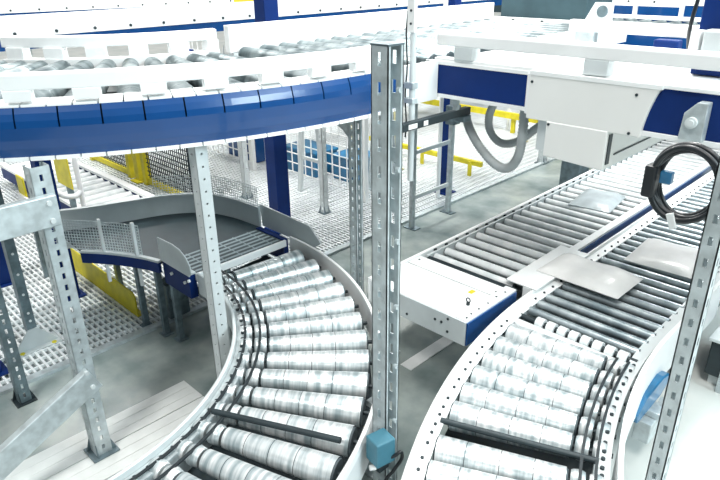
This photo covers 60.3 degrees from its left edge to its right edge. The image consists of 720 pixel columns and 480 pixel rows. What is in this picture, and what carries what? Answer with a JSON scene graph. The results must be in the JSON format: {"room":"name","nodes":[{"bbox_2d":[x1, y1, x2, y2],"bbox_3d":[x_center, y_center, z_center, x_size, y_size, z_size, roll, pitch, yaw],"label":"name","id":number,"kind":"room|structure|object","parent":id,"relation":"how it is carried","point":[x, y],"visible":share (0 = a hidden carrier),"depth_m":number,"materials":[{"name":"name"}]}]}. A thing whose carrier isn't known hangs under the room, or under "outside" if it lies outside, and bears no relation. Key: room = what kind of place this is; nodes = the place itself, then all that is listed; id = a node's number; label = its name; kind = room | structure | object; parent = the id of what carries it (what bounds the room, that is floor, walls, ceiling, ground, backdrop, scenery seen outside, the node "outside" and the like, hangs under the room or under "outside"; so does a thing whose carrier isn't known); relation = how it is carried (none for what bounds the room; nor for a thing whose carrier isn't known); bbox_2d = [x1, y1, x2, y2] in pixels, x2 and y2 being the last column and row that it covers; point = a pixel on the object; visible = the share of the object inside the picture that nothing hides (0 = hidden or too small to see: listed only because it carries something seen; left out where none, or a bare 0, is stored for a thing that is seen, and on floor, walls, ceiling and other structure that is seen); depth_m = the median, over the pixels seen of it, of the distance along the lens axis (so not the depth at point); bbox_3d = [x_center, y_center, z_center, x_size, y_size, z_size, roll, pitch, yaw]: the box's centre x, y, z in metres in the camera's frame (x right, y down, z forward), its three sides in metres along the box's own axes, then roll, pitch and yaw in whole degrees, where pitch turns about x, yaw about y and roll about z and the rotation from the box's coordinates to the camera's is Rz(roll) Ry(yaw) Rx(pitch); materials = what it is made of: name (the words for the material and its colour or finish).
{"room":"distribution center","nodes":[
{"label":"distribution center","id":0,"kind":"room"},
{"bbox_2d":[0,0,233,15],"bbox_3d":[-5.938,-4.205,11.531,7.160,0.440,1.572,-16,28,-31],"label":"conveyor","id":1,"kind":"object","parent":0,"point":[12,7],"visible":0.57,"depth_m":11.37,"materials":[{"name":"white metal"}]},
{"bbox_2d":[0,0,501,51],"bbox_3d":[2.131,-5.170,13.264,1.572,0.275,20.800,21,32,40],"label":"conveyor","id":2,"kind":"object","parent":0,"point":[215,15],"visible":0.7,"depth_m":8.57,"materials":[{"name":"white metal"}]},
{"bbox_2d":[0,13,550,386],"bbox_3d":[-2.621,-8.688,27.504,33.900,0.040,41.000,21,32,40],"label":"metal grating","id":3,"kind":"structure","parent":0,"point":[332,229],"depth_m":9.27,"materials":[{"name":"white metal"}]},
{"bbox_2d":[0,360,8,376],"bbox_3d":[-3.208,0.175,4.936,0.240,2.140,0.240,21,32,40],"label":"column","id":4,"kind":"structure","parent":3,"relation":"on","point":[3,369],"depth_m":5.36,"materials":[{"name":"blue metal"}]},
{"bbox_2d":[0,241,11,287],"bbox_3d":[-3.967,-0.506,6.486,0.240,2.140,0.240,21,32,40],"label":"column","id":5,"kind":"structure","parent":3,"relation":"on","point":[5,280],"depth_m":6.80,"materials":[{"name":"blue metal"}]},
{"bbox_2d":[0,188,62,357],"bbox_3d":[-3.026,-0.004,5.321,0.222,2.150,0.420,21,32,40],"label":"support leg","id":6,"kind":"object","parent":3,"relation":"on","point":[35,339],"visible":0.77,"depth_m":5.58,"materials":[{"name":"metal"}]},
{"bbox_2d":[15,174,48,277],"bbox_3d":[-3.480,-0.091,6.697,0.450,1.200,0.090,21,32,40],"label":"shield","id":7,"kind":"object","parent":3,"relation":"on","point":[22,194],"visible":0.46,"depth_m":6.81,"materials":[{"name":"paint"}]},
{"bbox_2d":[30,160,86,301],"bbox_3d":[-3.095,-0.382,6.183,0.240,2.140,0.240,21,32,40],"label":"column","id":8,"kind":"structure","parent":3,"relation":"on","point":[33,164],"depth_m":6.21,"materials":[{"name":"metal"}]},
{"bbox_2d":[53,159,76,207],"bbox_3d":[-3.638,-0.537,7.802,0.450,1.120,0.080,21,32,40],"label":"shield","id":9,"kind":"object","parent":3,"relation":"on","point":[62,169],"visible":0.56,"depth_m":7.65,"materials":[{"name":"paint"}]},
{"bbox_2d":[0,159,153,208],"bbox_3d":[-4.110,-0.688,9.113,3.810,0.340,0.980,21,32,40],"label":"conveyor","id":10,"kind":"object","parent":3,"relation":"on","point":[99,187],"visible":0.4,"depth_m":9.06,"materials":[{"name":"white metal"}]},
{"bbox_2d":[57,158,97,266],"bbox_3d":[-3.138,-0.242,6.805,0.074,1.380,0.343,16,29,33],"label":"tube","id":11,"kind":"object","parent":3,"relation":"on","point":[79,193],"visible":0.7,"depth_m":6.72,"materials":[{"name":"white metal"}]},
{"bbox_2d":[70,248,140,316],"bbox_3d":[-2.884,0.359,6.781,1.940,0.285,0.070,21,32,40],"label":"kick plate","id":12,"kind":"object","parent":3,"relation":"on","point":[94,274],"visible":0.65,"depth_m":6.55,"materials":[{"name":"yellow paint"}]},
{"bbox_2d":[90,154,134,177],"bbox_3d":[-4.326,-1.828,10.559,1.590,1.250,0.100,21,32,40],"label":"fence","id":13,"kind":"object","parent":3,"relation":"on","point":[128,168],"visible":0.25,"depth_m":10.48,"materials":[{"name":"yellow metal"}]},
{"bbox_2d":[130,150,143,183],"bbox_3d":[-3.598,-1.542,9.897,0.240,1.250,0.240,21,32,40],"label":"gate post","id":14,"kind":"object","parent":3,"relation":"on","point":[138,179],"visible":0.43,"depth_m":10.01,"materials":[{"name":"yellow metal"}]},
{"bbox_2d":[52,175,260,336],"bbox_3d":[-2.073,0.081,6.245,1.425,1.220,1.675,21,32,40],"label":"conveyor","id":15,"kind":"object","parent":3,"relation":"on","point":[117,234],"visible":0.81,"depth_m":6.17,"materials":[{"name":"grey metal"}]},
{"bbox_2d":[139,146,196,193],"bbox_3d":[-2.891,-1.265,9.254,1.570,1.250,0.100,21,32,40],"label":"fence","id":16,"kind":"object","parent":3,"relation":"on","point":[144,157],"visible":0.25,"depth_m":9.41,"materials":[{"name":"black metal"}]},
{"bbox_2d":[188,41,256,169],"bbox_3d":[-2.434,-2.360,10.778,1.770,2.000,0.070,21,32,40],"label":"mesh fence","id":17,"kind":"object","parent":3,"relation":"on","point":[251,143],"visible":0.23,"depth_m":10.59,"materials":[{"name":"white metal"}]},
{"bbox_2d":[230,52,252,198],"bbox_3d":[-1.718,-1.632,8.939,0.153,2.150,0.153,21,32,40],"label":"post","id":18,"kind":"object","parent":3,"relation":"on","point":[242,145],"visible":0.33,"depth_m":9.14,"materials":[{"name":"white metal"}]},
{"bbox_2d":[228,138,264,162],"bbox_3d":[-1.933,-1.819,11.332,0.940,0.550,0.640,21,32,40],"label":"crate","id":19,"kind":"object","parent":3,"relation":"on","point":[259,143],"visible":0.03,"depth_m":10.97,"materials":[{"name":"blue paint"}]},
{"bbox_2d":[254,0,290,234],"bbox_3d":[-1.073,-2.076,7.398,0.320,4.200,0.320,21,32,40],"label":"column","id":20,"kind":"structure","parent":3,"relation":"on","point":[264,10],"depth_m":7.81,"materials":[{"name":"blue metal"}]},
{"bbox_2d":[286,139,337,177],"bbox_3d":[-0.831,-1.385,10.486,0.840,0.420,0.540,21,32,40],"label":"crate","id":21,"kind":"object","parent":3,"relation":"on","point":[307,141],"visible":0.45,"depth_m":10.30,"materials":[{"name":"plastic"}]},
{"bbox_2d":[293,129,332,202],"bbox_3d":[-0.728,-1.658,8.933,0.760,2.180,0.140,21,32,40],"label":"support","id":22,"kind":"object","parent":3,"relation":"on","point":[301,157],"visible":0.42,"depth_m":9.24,"materials":[{"name":"grey paint"}]},
{"bbox_2d":[264,118,368,202],"bbox_3d":[-0.751,-1.797,9.467,2.370,2.000,0.070,21,32,40],"label":"mesh fence","id":23,"kind":"object","parent":3,"relation":"on","point":[364,121],"visible":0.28,"depth_m":9.18,"materials":[{"name":"white metal"}]},
{"bbox_2d":[317,127,330,214],"bbox_3d":[-0.512,-1.371,8.318,0.138,2.150,0.140,21,32,40],"label":"post","id":24,"kind":"object","parent":3,"relation":"on","point":[322,140],"visible":0.62,"depth_m":8.48,"materials":[{"name":"grey metal"}]},
{"bbox_2d":[333,148,369,181],"bbox_3d":[-0.072,-1.202,10.053,0.590,0.420,0.540,21,32,40],"label":"crate","id":25,"kind":"object","parent":3,"relation":"on","point":[342,152],"visible":0.19,"depth_m":9.94,"materials":[{"name":"plastic"}]},
{"bbox_2d":[378,115,379,198],"bbox_3d":[0.267,-1.426,8.420,0.124,2.150,0.130,21,32,40],"label":"post","id":26,"kind":"object","parent":3,"relation":"on","point":[378,115],"visible":0.02,"depth_m":8.51,"materials":[{"name":"grey metal"}]},
{"bbox_2d":[368,113,394,197],"bbox_3d":[0.332,-1.729,9.062,0.700,2.180,0.140,21,32,40],"label":"support","id":27,"kind":"object","parent":3,"relation":"on","point":[393,136],"visible":0.17,"depth_m":9.30,"materials":[{"name":"metal"}]},
{"bbox_2d":[369,136,482,175],"bbox_3d":[1.067,-1.476,10.832,2.500,0.260,0.090,21,32,40],"label":"guard rail","id":28,"kind":"object","parent":3,"relation":"on","point":[470,162],"visible":0.55,"depth_m":10.26,"materials":[{"name":"yellow metal"}]},
{"bbox_2d":[436,0,447,197],"bbox_3d":[1.136,-2.413,8.460,0.060,3.900,0.060,21,32,40],"label":"pole","id":29,"kind":"object","parent":3,"relation":"on","point":[441,103],"visible":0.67,"depth_m":8.92,"materials":[{"name":"grey metal"}]},
{"bbox_2d":[435,0,461,195],"bbox_3d":[1.274,-2.650,8.619,0.240,4.200,0.240,21,32,40],"label":"column","id":30,"kind":"structure","parent":3,"relation":"on","point":[445,132],"depth_m":9.13,"materials":[{"name":"blue metal"}]},
{"bbox_2d":[422,99,537,132],"bbox_3d":[2.854,-2.476,12.831,5.100,0.420,0.120,21,32,40],"label":"guard rail","id":31,"kind":"object","parent":3,"relation":"on","point":[513,116],"visible":0.27,"depth_m":12.69,"materials":[{"name":"yellow metal"}]},
{"bbox_2d":[534,150,548,164],"bbox_3d":[3.153,-2.327,10.360,0.187,2.150,0.187,21,32,40],"label":"post","id":32,"kind":"object","parent":3,"relation":"on","point":[541,158],"visible":0.17,"depth_m":10.72,"materials":[{"name":"white metal"}]},
{"bbox_2d":[506,0,685,129],"bbox_3d":[4.133,-3.118,11.407,3.060,2.720,0.060,21,32,40],"label":"handrail","id":33,"kind":"object","parent":3,"relation":"on","point":[636,3],"visible":0.18,"depth_m":10.38,"materials":[{"name":"white metal"}]},
{"bbox_3d":[-5.052,-5.220,17.037,2.900,2.204,18.000,21,32,40],"label":"platform","id":34,"kind":"object","parent":3,"relation":"on","visible":0},
{"bbox_2d":[0,0,253,1],"bbox_3d":[-5.492,-6.458,15.399,0.200,1.400,12.000,21,32,40],"label":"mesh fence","id":35,"kind":"object","parent":34,"relation":"on","point":[0,0],"visible":0.02,"depth_m":17.62,"materials":[{"name":"metal"}]},
{"bbox_2d":[0,158,555,395],"bbox_3d":[0.661,-0.262,8.448,0.080,0.070,16.000,21,32,40],"label":"trim","id":36,"kind":"structure","parent":0,"point":[102,348],"depth_m":6.07,"materials":[{"name":"metal"}]},
{"bbox_2d":[0,159,719,479],"bbox_3d":[9.530,-0.778,9.391,11.020,0.040,34.000,21,32,40],"label":"floor","id":37,"kind":"structure","parent":0,"point":[136,370],"depth_m":5.31,"materials":[{"name":"concrete"}]},
{"bbox_2d":[0,286,37,408],"bbox_3d":[-2.733,0.317,4.592,0.153,2.150,0.153,21,32,40],"label":"post","id":38,"kind":"object","parent":37,"relation":"on","point":[19,399],"visible":1,"depth_m":4.84,"materials":[{"name":"metal"}]},
{"bbox_2d":[4,430,88,479],"bbox_3d":[-2.175,1.569,4.388,0.295,0.015,0.595,21,32,40],"label":"cover plate","id":39,"kind":"object","parent":37,"relation":"on","point":[55,459],"depth_m":4.39,"materials":[{"name":"grey metal"}]},
{"bbox_2d":[46,396,203,479],"bbox_3d":[-2.216,1.753,3.976,0.290,0.015,2.980,21,32,40],"label":"cover plate","id":40,"kind":"object","parent":37,"relation":"on","point":[132,447],"visible":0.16,"depth_m":4.46,"materials":[{"name":"grey metal"}]},
{"bbox_2d":[0,161,119,479],"bbox_3d":[-2.256,0.712,3.664,0.222,2.139,1.309,21,32,40],"label":"support frame","id":41,"kind":"object","parent":40,"relation":"on","point":[40,212],"visible":1,"depth_m":3.92,"materials":[{"name":"metal"}]},
{"bbox_2d":[106,381,202,442],"bbox_3d":[-1.638,1.342,4.881,0.295,0.015,0.748,21,32,40],"label":"cover plate","id":42,"kind":"object","parent":37,"relation":"on","point":[129,421],"depth_m":4.87,"materials":[{"name":"grey metal"}]},
{"bbox_2d":[187,144,229,377],"bbox_3d":[-1.035,0.370,4.416,0.153,2.155,0.153,21,32,40],"label":"post","id":43,"kind":"object","parent":37,"relation":"on","point":[198,156],"visible":0.71,"depth_m":4.25,"materials":[{"name":"silver metal"}]},
{"bbox_2d":[157,203,321,342],"bbox_3d":[-1.068,0.394,5.729,0.900,1.045,1.145,21,32,40],"label":"conveyor","id":44,"kind":"object","parent":37,"relation":"on","point":[181,270],"visible":0.94,"depth_m":5.72,"materials":[{"name":"grey metal"}]},
{"bbox_2d":[107,236,379,479],"bbox_3d":[-0.963,1.370,3.786,2.060,0.840,5.184,6,25,14],"label":"conveyor","id":45,"kind":"object","parent":37,"relation":"on","point":[291,396],"visible":0.96,"depth_m":3.94,"materials":[{"name":"silver metal"}]},
{"bbox_2d":[337,120,368,344],"bbox_3d":[-0.174,-0.073,5.388,0.550,2.155,0.140,21,32,40],"label":"post","id":46,"kind":"object","parent":37,"relation":"on","point":[346,127],"visible":0.61,"depth_m":5.10,"materials":[{"name":"metal"}]},
{"bbox_2d":[370,41,404,479],"bbox_3d":[0.134,0.484,3.220,0.170,2.893,0.170,21,32,40],"label":"post","id":47,"kind":"object","parent":37,"relation":"on","point":[384,72],"visible":0.92,"depth_m":2.97,"materials":[{"name":"metal"}]},
{"bbox_2d":[366,428,403,479],"bbox_3d":[0.130,1.409,3.483,0.190,0.791,0.172,21,32,40],"label":"sensor box","id":48,"kind":"object","parent":47,"relation":"attached to","point":[380,444],"visible":1,"depth_m":3.32,"materials":[{"name":"teal plastic"}]},
{"bbox_2d":[400,336,453,369],"bbox_3d":[0.618,1.009,5.573,0.120,0.008,0.630,21,32,40],"label":"floor strip","id":49,"kind":"object","parent":37,"relation":"on","point":[431,350],"visible":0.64,"depth_m":5.55,"materials":[{"name":"grey metal"}]},
{"bbox_2d":[403,99,460,230],"bbox_3d":[0.957,-1.194,8.062,0.200,2.000,0.930,21,32,40],"label":"stand","id":50,"kind":"object","parent":37,"relation":"on","point":[450,142],"visible":0.68,"depth_m":8.16,"materials":[{"name":"metal"}]},
{"bbox_2d":[368,140,719,381],"bbox_3d":[2.941,-0.276,7.332,1.074,0.870,7.226,21,32,40],"label":"conveyor","id":51,"kind":"object","parent":37,"relation":"on","point":[456,287],"visible":0.72,"depth_m":5.83,"materials":[{"name":"white metal"}]},
{"bbox_2d":[568,188,625,212],"bbox_3d":[2.604,-0.460,6.784,0.440,0.064,0.600,16,29,33],"label":"parcel","id":52,"kind":"object","parent":51,"relation":"on","point":[603,201],"visible":1,"depth_m":6.68,"materials":[{"name":"grey plastic"}]},
{"bbox_2d":[401,170,719,479],"bbox_3d":[2.490,0.640,5.314,1.464,0.850,7.215,18,30,35],"label":"conveyor","id":53,"kind":"object","parent":37,"relation":"on","point":[547,398],"visible":0.89,"depth_m":4.00,"materials":[{"name":"silver metal"}]},
{"bbox_2d":[506,245,589,296],"bbox_3d":[1.612,0.282,5.301,0.280,0.135,0.910,21,32,40],"label":"plate","id":54,"kind":"object","parent":53,"relation":"attached to","point":[527,277],"visible":0.7,"depth_m":5.14,"materials":[{"name":"white metal"}]},
{"bbox_2d":[536,253,642,298],"bbox_3d":[1.884,0.254,5.093,0.460,0.074,0.700,-22,32,-39],"label":"parcel","id":55,"kind":"object","parent":54,"relation":"on","point":[614,282],"visible":1,"depth_m":5.00,"materials":[{"name":"white plastic"}]},
{"bbox_2d":[624,238,697,278],"bbox_3d":[2.753,0.133,5.454,0.620,0.064,0.620,19,31,38],"label":"parcel","id":56,"kind":"object","parent":53,"relation":"on","point":[654,253],"visible":0.75,"depth_m":5.39,"materials":[{"name":"white plastic"}]},
{"bbox_2d":[559,161,588,184],"bbox_3d":[2.844,-1.326,8.060,0.390,2.200,0.400,21,32,40],"label":"steel column","id":57,"kind":"structure","parent":37,"relation":"on","point":[569,171],"depth_m":8.14,"materials":[{"name":"grey metal"}]},
{"bbox_2d":[0,2,626,162],"bbox_3d":[-0.510,-1.748,5.838,2.952,0.520,7.839,21,32,40],"label":"conveyor","id":58,"kind":"object","parent":57,"relation":"on","point":[292,75],"visible":0.73,"depth_m":4.12,"materials":[{"name":"white metal"}]},
{"bbox_2d":[404,0,417,180],"bbox_3d":[0.382,-1.307,4.645,0.090,1.800,0.066,21,32,40],"label":"pole","id":59,"kind":"object","parent":58,"relation":"attached to","point":[411,21],"visible":0.99,"depth_m":4.66,"materials":[{"name":"white metal"}]},
{"bbox_2d":[426,19,719,170],"bbox_3d":[2.592,-0.956,4.297,4.200,0.820,1.835,21,32,40],"label":"conveyor","id":60,"kind":"object","parent":58,"relation":"attached to","point":[595,105],"visible":0.94,"depth_m":4.27,"materials":[{"name":"metal"}]},
{"bbox_2d":[403,99,470,132],"bbox_3d":[0.589,-0.989,4.896,0.100,0.230,0.900,21,32,40],"label":"bar","id":61,"kind":"object","parent":60,"relation":"hanging from","point":[458,114],"visible":0.84,"depth_m":4.95,"materials":[{"name":"metal"}]},
{"bbox_2d":[463,110,528,172],"bbox_3d":[1.061,-0.877,5.066,0.156,0.573,0.754,-15,28,-29],"label":"corrugated hose","id":62,"kind":"object","parent":60,"relation":"hanging from","point":[523,125],"visible":0.9,"depth_m":4.96,"materials":[{"name":"grey plastic"}]},
{"bbox_2d":[484,105,537,147],"bbox_3d":[1.291,-0.949,5.066,0.592,0.441,0.094,16,29,32],"label":"corrugated hose","id":63,"kind":"object","parent":60,"relation":"hanging from","point":[532,131],"visible":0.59,"depth_m":5.17,"materials":[{"name":"grey plastic"}]},
{"bbox_2d":[585,2,614,20],"bbox_3d":[2.157,-2.062,5.594,0.250,0.154,0.035,21,32,40],"label":"bracket","id":64,"kind":"object","parent":60,"relation":"on","point":[600,11],"visible":1,"depth_m":5.57,"materials":[{"name":"metal"}]},
{"bbox_2d":[653,38,682,48],"bbox_3d":[2.552,-1.613,5.146,0.200,0.098,0.115,21,32,40],"label":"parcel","id":65,"kind":"object","parent":60,"relation":"on","point":[664,43],"visible":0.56,"depth_m":5.10,"materials":[{"name":"blue paint"}]},
{"bbox_2d":[686,0,719,76],"bbox_3d":[2.302,-1.340,3.979,0.394,0.542,0.696,-9,25,-18],"label":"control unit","id":66,"kind":"object","parent":60,"relation":"on","point":[707,37],"visible":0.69,"depth_m":3.93,"materials":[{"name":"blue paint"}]},
{"bbox_2d":[645,157,719,479],"bbox_3d":[1.283,0.573,2.488,0.116,3.300,0.124,21,32,40],"label":"post","id":67,"kind":"object","parent":37,"relation":"on","point":[707,262],"visible":1,"depth_m":2.38,"materials":[{"name":"metal"}]},
{"bbox_2d":[640,142,719,229],"bbox_3d":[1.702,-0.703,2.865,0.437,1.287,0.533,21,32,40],"label":"cable coil","id":68,"kind":"object","parent":67,"relation":"attached to","point":[655,174],"visible":0.8,"depth_m":2.96,"materials":[{"name":"black rubber"}]},
{"bbox_2d":[704,325,719,393],"bbox_3d":[3.456,0.985,4.831,1.220,0.590,0.720,21,32,40],"label":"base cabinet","id":69,"kind":"object","parent":37,"relation":"on","point":[712,367],"visible":1,"depth_m":5.00,"materials":[{"name":"metal"}]},
{"bbox_2d":[493,14,700,48],"bbox_3d":[5.557,-2.022,6.557,9.700,0.350,1.422,21,32,40],"label":"conveyor","id":70,"kind":"object","parent":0,"point":[637,40],"visible":0.09,"depth_m":8.38,"materials":[{"name":"white metal"}]},
{"bbox_2d":[501,0,612,19],"bbox_3d":[2.776,-3.338,8.797,1.320,0.374,0.750,21,32,40],"label":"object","id":71,"kind":"object","parent":70,"relation":"on","point":[542,9],"visible":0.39,"depth_m":8.50,"materials":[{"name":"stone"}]},
{"bbox_2d":[612,0,704,17],"bbox_3d":[7.731,-3.411,9.357,11.000,0.440,1.572,21,32,40],"label":"conveyor","id":72,"kind":"object","parent":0,"point":[618,9],"visible":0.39,"depth_m":10.69,"materials":[{"name":"blue metal"}]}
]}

